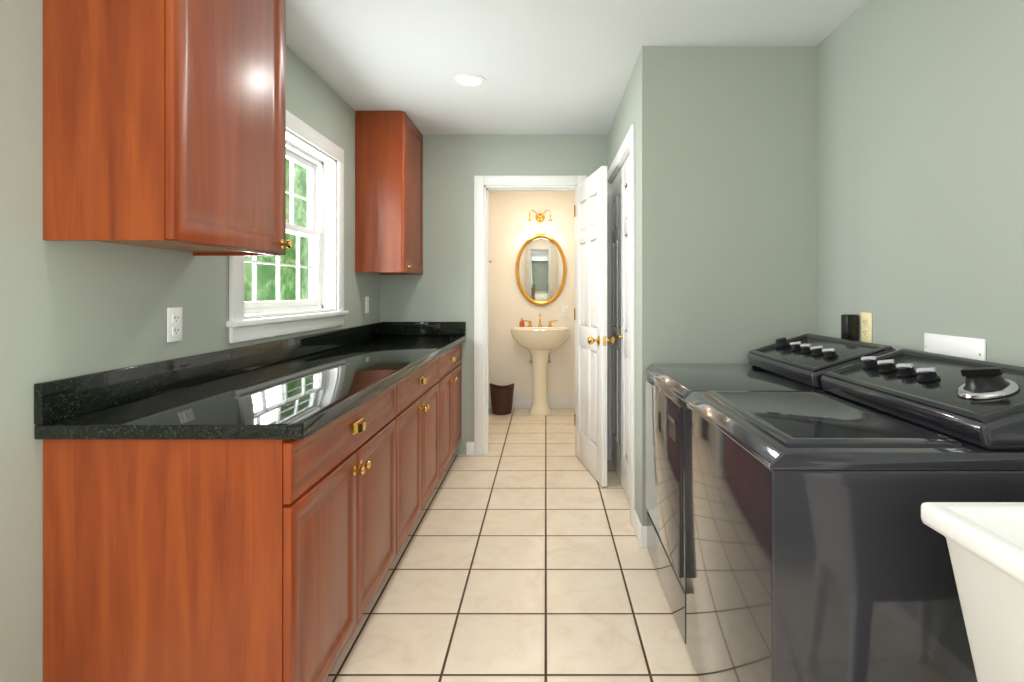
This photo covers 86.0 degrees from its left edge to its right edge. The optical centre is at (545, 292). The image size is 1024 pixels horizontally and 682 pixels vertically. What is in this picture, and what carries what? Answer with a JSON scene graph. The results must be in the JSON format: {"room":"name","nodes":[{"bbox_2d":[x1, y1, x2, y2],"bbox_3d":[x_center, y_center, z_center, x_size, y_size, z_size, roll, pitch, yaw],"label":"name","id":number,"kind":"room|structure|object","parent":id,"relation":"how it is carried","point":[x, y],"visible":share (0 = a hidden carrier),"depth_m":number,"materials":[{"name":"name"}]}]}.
{"room":"laundry room","nodes":[
{"label":"laundry room","id":0,"kind":"room"},
{"bbox_2d":[0,0,379,681],"bbox_3d":[-1.340,0.020,1.435,0.160,2.440,5.710,0,0,0],"label":"wall","id":1,"kind":"structure","parent":0,"point":[74,308],"depth_m":1.37,"materials":[{"name":"grey paint"}]},
{"bbox_2d":[43,0,292,255],"bbox_3d":[-1.078,-0.663,1.670,0.360,1.067,0.600,0,0,0],"label":"upper cabinet","id":2,"kind":"object","parent":1,"relation":"attached to","point":[164,124],"visible":1,"depth_m":1.37,"materials":[{"name":"brown wood"}]},
{"bbox_2d":[167,307,181,342],"bbox_3d":[-1.255,0.110,1.855,0.009,0.116,0.072,0,0,0],"label":"electrical outlet","id":3,"kind":"object","parent":1,"relation":"attached to","point":[174,324],"visible":1,"depth_m":1.85,"materials":[{"name":"white plastic"}]},
{"bbox_2d":[226,110,348,343],"bbox_3d":[-1.320,-0.335,2.775,0.200,1.080,1.230,0,0,0],"label":"window","id":4,"kind":"structure","parent":1,"relation":"in","point":[323,231],"depth_m":3.05,"materials":[{"name":"white wood"}]},
{"bbox_2d":[365,297,368,312],"bbox_3d":[-1.255,0.090,3.850,0.009,0.116,0.072,0,0,0],"label":"electrical outlet","id":5,"kind":"object","parent":1,"relation":"attached to","point":[366,304],"visible":1,"depth_m":3.83,"materials":[{"name":"white plastic"}]},
{"bbox_2d":[355,111,422,274],"bbox_3d":[-1.078,-0.663,3.891,0.360,1.067,0.552,0,0,0],"label":"upper cabinet","id":6,"kind":"object","parent":1,"relation":"attached to","point":[388,192],"visible":1,"depth_m":3.62,"materials":[{"name":"brown wood"}]},
{"bbox_2d":[380,134,607,454],"bbox_3d":[0.090,0.020,4.230,2.700,2.440,0.120,0,0,0],"label":"wall","id":7,"kind":"structure","parent":0,"point":[441,289],"depth_m":4.17,"materials":[{"name":"grey paint"}]},
{"bbox_2d":[474,175,586,454],"bbox_3d":[-0.115,0.177,4.232,0.860,2.125,0.158,0,0,0],"label":"door frame","id":8,"kind":"structure","parent":7,"relation":"attached to","point":[484,185],"depth_m":4.15,"materials":[{"name":"white wood"}]},
{"bbox_2d":[325,409,699,681],"bbox_3d":[0.040,1.270,2.265,3.200,0.060,7.530,0,0,0],"label":"floor","id":9,"kind":"structure","parent":0,"point":[522,555],"depth_m":2.31,"materials":[{"name":"tile"}]},
{"bbox_2d":[43,383,395,681],"bbox_3d":[-0.931,0.802,1.855,0.654,0.875,0.970,0,0,0],"label":"base cabinet","id":10,"kind":"object","parent":9,"relation":"on","point":[217,560],"visible":1,"depth_m":1.37,"materials":[{"name":"brown wood"}]},
{"bbox_2d":[34,322,465,439],"bbox_3d":[-0.933,0.298,2.756,0.651,0.147,2.823,0,0,0],"label":"countertop","id":11,"kind":"structure","parent":10,"relation":"on","point":[299,387],"depth_m":1.73,"materials":[{"name":"stone"}]},
{"bbox_2d":[393,357,438,554],"bbox_3d":[-0.931,0.802,2.810,0.654,0.875,0.940,0,0,0],"label":"base cabinet","id":12,"kind":"object","parent":9,"relation":"on","point":[417,435],"visible":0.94,"depth_m":2.69,"materials":[{"name":"brown wood"}]},
{"bbox_2d":[437,343,461,478],"bbox_3d":[-0.931,0.802,3.719,0.654,0.875,0.878,0,0,0],"label":"base cabinet","id":13,"kind":"object","parent":9,"relation":"on","point":[450,400],"visible":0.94,"depth_m":3.67,"materials":[{"name":"brown wood"}]},
{"bbox_2d":[489,383,513,414],"bbox_3d":[-0.450,1.089,5.610,0.256,0.302,0.256,0,0,0],"label":"wastebasket","id":14,"kind":"object","parent":9,"relation":"on","point":[501,399],"visible":1,"depth_m":5.52,"materials":[{"name":"brown wicker"}]},
{"bbox_2d":[511,314,568,415],"bbox_3d":[-0.060,0.733,5.581,0.596,1.014,0.489,0,0,0],"label":"pedestal sink","id":15,"kind":"object","parent":9,"relation":"on","point":[539,342],"visible":1,"depth_m":5.51,"materials":[{"name":"beige ceramic"}]},
{"bbox_2d":[646,333,895,643],"bbox_3d":[0.846,0.715,2.245,0.769,1.050,0.726,0,0,0],"label":"dryer","id":16,"kind":"object","parent":9,"relation":"on","point":[804,362],"visible":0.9,"depth_m":2.12,"materials":[{"name":"grey metal"}]},
{"bbox_2d":[684,348,1023,681],"bbox_3d":[0.852,0.709,1.518,0.756,1.063,0.721,0,0,0],"label":"washer","id":17,"kind":"object","parent":9,"relation":"on","point":[817,549],"visible":1,"depth_m":1.17,"materials":[{"name":"grey metal"}]},
{"bbox_2d":[921,502,1023,681],"bbox_3d":[0.997,0.810,0.700,0.634,0.860,0.600,0,0,0],"label":"utility sink","id":18,"kind":"object","parent":9,"relation":"on","point":[985,542],"visible":1,"depth_m":0.90,"materials":[{"name":"white plastic"}]},
{"bbox_2d":[489,191,574,396],"bbox_3d":[-0.060,0.020,5.890,1.380,2.440,0.120,0,0,0],"label":"wall","id":19,"kind":"structure","parent":0,"point":[510,305],"depth_m":5.83,"materials":[{"name":"beige paint"}]},
{"bbox_2d":[489,397,574,408],"bbox_3d":[-0.060,1.180,5.823,1.080,0.120,0.013,0,0,0],"label":"baseboard","id":20,"kind":"structure","parent":19,"relation":"attached to","point":[553,402],"depth_m":5.81,"materials":[{"name":"white"}]},
{"bbox_2d":[524,210,555,231],"bbox_3d":[-0.060,-0.748,5.744,0.336,0.226,0.168,0,0,0],"label":"sconce","id":21,"kind":"object","parent":19,"relation":"attached to","point":[539,217],"visible":1,"depth_m":5.70,"materials":[{"name":"white glass"}]},
{"bbox_2d":[516,234,565,305],"bbox_3d":[-0.050,-0.235,5.813,0.540,0.770,0.030,0,0,0],"label":"oval mirror","id":22,"kind":"object","parent":19,"relation":"attached to","point":[541,269],"visible":1,"depth_m":5.81,"materials":[{"name":"gold metal"}]},
{"bbox_2d":[562,306,568,316],"bbox_3d":[0.210,0.207,5.825,0.070,0.115,0.009,0,0,0],"label":"outlet","id":23,"kind":"object","parent":19,"relation":"attached to","point":[565,311],"visible":1,"depth_m":5.82,"materials":[{"name":"white plastic"}]},
{"bbox_2d":[286,0,866,133],"bbox_3d":[0.040,-1.230,1.395,3.200,0.060,5.790,0,0,0],"label":"ceiling","id":24,"kind":"structure","parent":0,"point":[553,66],"depth_m":2.65,"materials":[{"name":"white paint"}]},
{"bbox_2d":[454,74,485,86],"bbox_3d":[-0.430,-1.196,3.100,0.180,0.007,0.180,0,0,0],"label":"recessed light","id":25,"kind":"object","parent":24,"relation":"in","point":[470,80],"visible":1,"depth_m":3.10,"materials":[{"name":"white"}]},
{"bbox_2d":[608,58,637,514],"bbox_3d":[0.530,0.020,3.480,0.120,2.440,1.380,0,0,0],"label":"wall","id":26,"kind":"structure","parent":0,"point":[625,117],"depth_m":2.87,"materials":[{"name":"grey paint"}]},
{"bbox_2d":[574,166,614,486],"bbox_3d":[0.331,0.217,3.806,0.236,2.030,0.689,0,0,0],"label":"door","id":27,"kind":"structure","parent":26,"relation":"in","point":[590,317],"depth_m":3.70,"materials":[{"name":"white wood"}]},
{"bbox_2d":[612,168,621,483],"bbox_3d":[0.486,0.217,3.771,0.067,2.030,0.536,0,0,0],"label":"closet door","id":28,"kind":"structure","parent":26,"relation":"in","point":[617,321],"depth_m":3.73,"materials":[{"name":"white wood"}]},
{"bbox_2d":[607,124,634,527],"bbox_3d":[0.521,0.177,3.500,0.137,2.125,1.250,0,0,0],"label":"door frame","id":29,"kind":"structure","parent":26,"relation":"attached to","point":[626,149],"depth_m":2.93,"materials":[{"name":"white wood"}]},
{"bbox_2d":[618,155,629,503],"bbox_3d":[0.486,0.217,3.229,0.067,2.030,0.536,0,0,0],"label":"closet door","id":30,"kind":"structure","parent":26,"relation":"in","point":[625,336],"depth_m":3.31,"materials":[{"name":"white wood"}]},
{"bbox_2d":[638,46,815,525],"bbox_3d":[0.895,0.020,2.730,0.850,2.440,0.120,0,0,0],"label":"wall","id":31,"kind":"structure","parent":0,"point":[726,204],"depth_m":2.67,"materials":[{"name":"grey paint"}]},
{"bbox_2d":[637,523,646,546],"bbox_3d":[0.874,1.190,2.664,0.833,0.100,0.013,0,0,0],"label":"baseboard","id":32,"kind":"structure","parent":31,"relation":"attached to","point":[640,530],"depth_m":2.66,"materials":[{"name":"white"}]},
{"bbox_2d":[816,0,1023,366],"bbox_3d":[1.380,0.020,1.435,0.120,2.440,5.710,0,0,0],"label":"wall","id":33,"kind":"structure","parent":0,"point":[919,168],"depth_m":1.91,"materials":[{"name":"grey paint"}]},
{"bbox_2d":[860,312,871,342],"bbox_3d":[1.315,0.145,2.250,0.009,0.122,0.078,0,0,0],"label":"outlet","id":34,"kind":"object","parent":33,"relation":"attached to","point":[865,327],"visible":1,"depth_m":2.24,"materials":[{"name":"beige plastic"}]},
{"bbox_2d":[841,314,858,340],"bbox_3d":[1.287,0.518,2.330,0.050,0.845,0.077,0,0,0],"label":"plug","id":35,"kind":"object","parent":34,"relation":"attached to","point":[849,326],"visible":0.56,"depth_m":2.29,"materials":[{"name":"black plastic"}]},
{"bbox_2d":[924,333,985,360],"bbox_3d":[1.314,0.189,1.770,0.012,0.093,0.260,0,0,0],"label":"washer outlet box","id":36,"kind":"object","parent":33,"relation":"attached to","point":[970,348],"visible":0.62,"depth_m":1.75,"materials":[{"name":"white plastic"}]},
{"label":"outside","id":37,"kind":"structure","parent":0,"visible":0},
{"bbox_2d":[244,158,308,301],"bbox_3d":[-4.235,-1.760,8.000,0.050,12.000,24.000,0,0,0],"label":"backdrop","id":38,"kind":"structure","parent":37,"point":[287,272],"depth_m":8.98,"materials":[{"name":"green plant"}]}
]}

